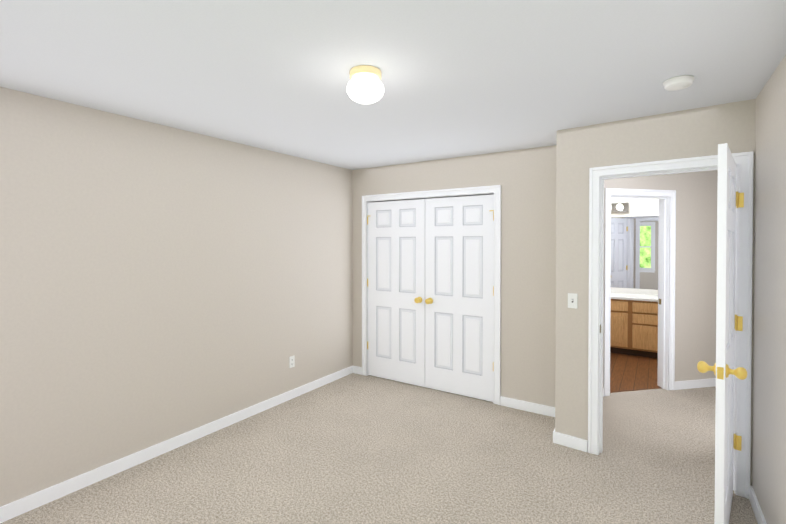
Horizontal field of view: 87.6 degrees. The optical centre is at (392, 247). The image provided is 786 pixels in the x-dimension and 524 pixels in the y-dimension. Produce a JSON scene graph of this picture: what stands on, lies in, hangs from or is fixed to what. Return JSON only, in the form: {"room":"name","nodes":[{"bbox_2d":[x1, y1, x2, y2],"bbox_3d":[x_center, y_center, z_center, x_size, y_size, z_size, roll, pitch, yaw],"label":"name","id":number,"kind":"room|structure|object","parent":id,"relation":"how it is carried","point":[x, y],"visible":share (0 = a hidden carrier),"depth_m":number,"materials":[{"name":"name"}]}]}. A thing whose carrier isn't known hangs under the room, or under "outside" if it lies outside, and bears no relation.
{"room":"empty bedroom","nodes":[
{"label":"empty bedroom","id":0,"kind":"room"},
{"bbox_2d":[0,87,352,506],"bbox_3d":[-1.570,0.310,3.376,0.120,2.440,5.240,0,1,33],"label":"wall","id":1,"kind":"structure","parent":0,"point":[159,283],"depth_m":2.94,"materials":[{"name":"beige paint"}]},
{"bbox_2d":[0,365,355,522],"bbox_3d":[-1.677,1.490,3.101,0.014,0.086,4.400,0,1,33],"label":"baseboard","id":2,"kind":"structure","parent":1,"relation":"attached to","point":[11,510],"depth_m":2.94,"materials":[{"name":"white paint"}]},
{"bbox_2d":[289,355,294,367],"bbox_3d":[-1.016,1.151,4.123,0.008,0.114,0.070,0,1,33],"label":"duplex electrical outlet","id":3,"kind":"object","parent":1,"relation":"attached to","point":[291,361],"visible":1,"depth_m":4.12,"materials":[{"name":"white plastic"}]},
{"bbox_2d":[0,373,757,523],"bbox_3d":[0.978,1.581,3.260,4.540,0.100,7.790,0,1,33],"label":"floor carpet","id":4,"kind":"object","parent":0,"point":[353,448],"visible":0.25,"depth_m":2.83,"materials":[{"name":"beige carpet"}]},
{"bbox_2d":[0,0,785,169],"bbox_3d":[0.978,-0.959,3.231,4.540,0.100,7.790,0,1,33],"label":"ceiling","id":5,"kind":"structure","parent":0,"point":[461,78],"depth_m":2.00,"materials":[{"name":"white paint"}]},
{"bbox_2d":[347,65,383,103],"bbox_3d":[-0.141,-0.818,2.092,0.190,0.156,0.190,0,1,33],"label":"flush-mount ceiling light","id":6,"kind":"object","parent":5,"relation":"attached to","point":[365,85],"visible":1,"depth_m":2.03,"materials":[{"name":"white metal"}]},
{"bbox_2d":[663,75,693,90],"bbox_3d":[1.532,-0.876,2.200,0.140,0.041,0.140,0,1,33],"label":"smoke detector","id":7,"kind":"object","parent":5,"relation":"attached to","point":[678,82],"visible":0.98,"depth_m":2.17,"materials":[{"name":"white plastic"}]},
{"bbox_2d":[352,145,555,406],"bbox_3d":[0.561,0.299,4.331,2.420,2.440,0.120,0,1,33],"label":"wall","id":8,"kind":"structure","parent":0,"point":[525,179],"depth_m":3.87,"materials":[{"name":"beige paint"}]},
{"bbox_2d":[367,199,424,386],"bbox_3d":[0.008,0.493,4.603,0.765,2.030,0.115,0,1,33],"label":"closet door","id":9,"kind":"structure","parent":8,"relation":"in","point":[396,293],"depth_m":4.61,"materials":[{"name":"white paint"}]},
{"bbox_2d":[362,185,500,404],"bbox_3d":[0.372,0.457,4.455,1.670,2.122,0.156,0,1,33],"label":"trim","id":10,"kind":"structure","parent":8,"relation":"attached to","point":[495,190],"depth_m":4.13,"materials":[{"name":"white paint"}]},
{"bbox_2d":[425,194,493,401],"bbox_3d":[0.656,0.498,4.183,0.765,2.030,0.115,0,1,33],"label":"closet door","id":11,"kind":"structure","parent":8,"relation":"in","point":[459,275],"depth_m":4.19,"materials":[{"name":"white paint"}]},
{"bbox_2d":[500,396,554,416],"bbox_3d":[1.290,1.482,3.793,0.598,0.086,0.014,0,1,33],"label":"baseboard","id":12,"kind":"structure","parent":8,"relation":"attached to","point":[504,401],"depth_m":3.81,"materials":[{"name":"white paint"}]},
{"bbox_2d":[611,198,658,289],"bbox_3d":[3.692,0.279,6.058,2.800,2.440,0.120,0,1,33],"label":"wall","id":13,"kind":"structure","parent":0,"point":[642,207],"depth_m":6.03,"materials":[{"name":"beige paint"}]},
{"bbox_2d":[611,202,628,211],"bbox_3d":[3.185,-0.600,6.221,0.680,0.135,0.137,0,1,33],"label":"vanity light bar","id":14,"kind":"object","parent":13,"relation":"attached to","point":[620,207],"visible":0.23,"depth_m":6.09,"materials":[{"name":"silver metal"}]},
{"bbox_2d":[611,287,657,294],"bbox_3d":[3.221,0.644,6.278,1.525,0.075,0.022,0,1,33],"label":"backsplash","id":15,"kind":"structure","parent":13,"relation":"attached to","point":[629,291],"depth_m":6.02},
{"bbox_2d":[611,216,658,289],"bbox_3d":[3.245,0.073,6.268,1.420,1.063,0.006,0,1,33],"label":"bathroom mirror","id":16,"kind":"object","parent":13,"relation":"attached to","point":[634,251],"depth_m":6.05,"materials":[{"name":"clear glass"}]},
{"bbox_2d":[610,352,660,392],"bbox_3d":[3.049,1.509,4.968,2.680,0.006,2.430,0,1,33],"label":"floor","id":17,"kind":"structure","parent":0,"point":[631,373],"depth_m":4.89,"materials":[{"name":"laminate"}]},
{"bbox_2d":[610,299,629,354],"bbox_3d":[3.262,1.111,5.939,0.328,0.780,0.556,0,1,33],"label":"base cabinet","id":18,"kind":"object","parent":17,"relation":"on","point":[620,308],"depth_m":5.69,"materials":[{"name":"brown wood"}]},
{"bbox_2d":[630,299,657,357],"bbox_3d":[3.553,1.113,5.750,0.367,0.780,0.556,0,1,33],"label":"base cabinet","id":19,"kind":"object","parent":17,"relation":"on","point":[634,322],"depth_m":5.54,"materials":[{"name":"brown wood"}]},
{"bbox_2d":[611,291,657,298],"bbox_3d":[3.074,0.702,6.053,1.525,0.035,0.560,0,1,33],"label":"countertop","id":20,"kind":"structure","parent":19,"relation":"on","point":[614,294],"depth_m":5.73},
{"bbox_2d":[555,99,755,485],"bbox_3d":[2.084,0.318,2.659,1.950,2.440,0.120,1,1,37],"label":"wall","id":21,"kind":"structure","parent":0,"point":[689,133],"depth_m":3.07,"materials":[{"name":"beige paint"}]},
{"bbox_2d":[553,429,563,444],"bbox_3d":[1.393,1.486,3.418,0.015,0.086,0.493,0,1,33],"label":"baseboard","id":22,"kind":"structure","parent":21,"relation":"attached to","point":[556,435],"depth_m":3.20,"materials":[{"name":"white paint"}]},
{"bbox_2d":[568,293,577,308],"bbox_3d":[1.368,0.408,3.123,0.070,0.114,0.019,0,1,33],"label":"light switch","id":23,"kind":"object","parent":21,"relation":"attached to","point":[572,300],"visible":1,"depth_m":3.12,"materials":[{"name":"white plastic"}]},
{"bbox_2d":[588,151,753,498],"bbox_3d":[1.863,0.475,2.828,0.916,2.122,0.158,1,1,37],"label":"door frame","id":24,"kind":"structure","parent":21,"relation":"attached to","point":[744,163],"depth_m":2.61,"materials":[{"name":"white paint"}]},
{"bbox_2d":[697,143,746,523],"bbox_3d":[1.843,0.517,2.265,0.195,2.036,0.780,1,1,42],"label":"bedroom door","id":25,"kind":"structure","parent":24,"relation":"attached to","point":[723,370],"depth_m":1.99,"materials":[{"name":"white paint"}]},
{"bbox_2d":[603,170,717,380],"bbox_3d":[3.192,0.297,4.463,2.650,2.440,0.120,0,1,-12],"label":"wall","id":26,"kind":"structure","parent":0,"point":[696,269],"depth_m":4.41,"materials":[{"name":"beige paint"}]},
{"bbox_2d":[603,188,675,395],"bbox_3d":[2.558,0.458,4.329,0.856,2.122,0.156,0,1,-12],"label":"door frame","id":27,"kind":"structure","parent":26,"relation":"attached to","point":[666,289],"depth_m":4.34,"materials":[{"name":"white paint"}]},
{"bbox_2d":[674,378,715,389],"bbox_3d":[3.748,1.474,4.527,1.100,0.086,1.100,0,1,33],"label":"baseboard","id":28,"kind":"structure","parent":26,"relation":"attached to","point":[691,384],"depth_m":4.41,"materials":[{"name":"white paint"}]},
{"bbox_2d":[752,55,785,523],"bbox_3d":[1.205,0.339,0.854,0.120,2.440,4.020,0,1,33],"label":"wall","id":29,"kind":"structure","parent":0,"point":[769,413],"depth_m":2.12,"materials":[{"name":"beige paint"}]},
{"bbox_2d":[749,485,766,523],"bbox_3d":[1.153,1.515,0.910,0.014,0.086,3.795,0,1,33],"label":"baseboard","id":30,"kind":"structure","parent":29,"relation":"attached to","point":[755,505],"depth_m":2.34,"materials":[{"name":"white paint"}]}
]}

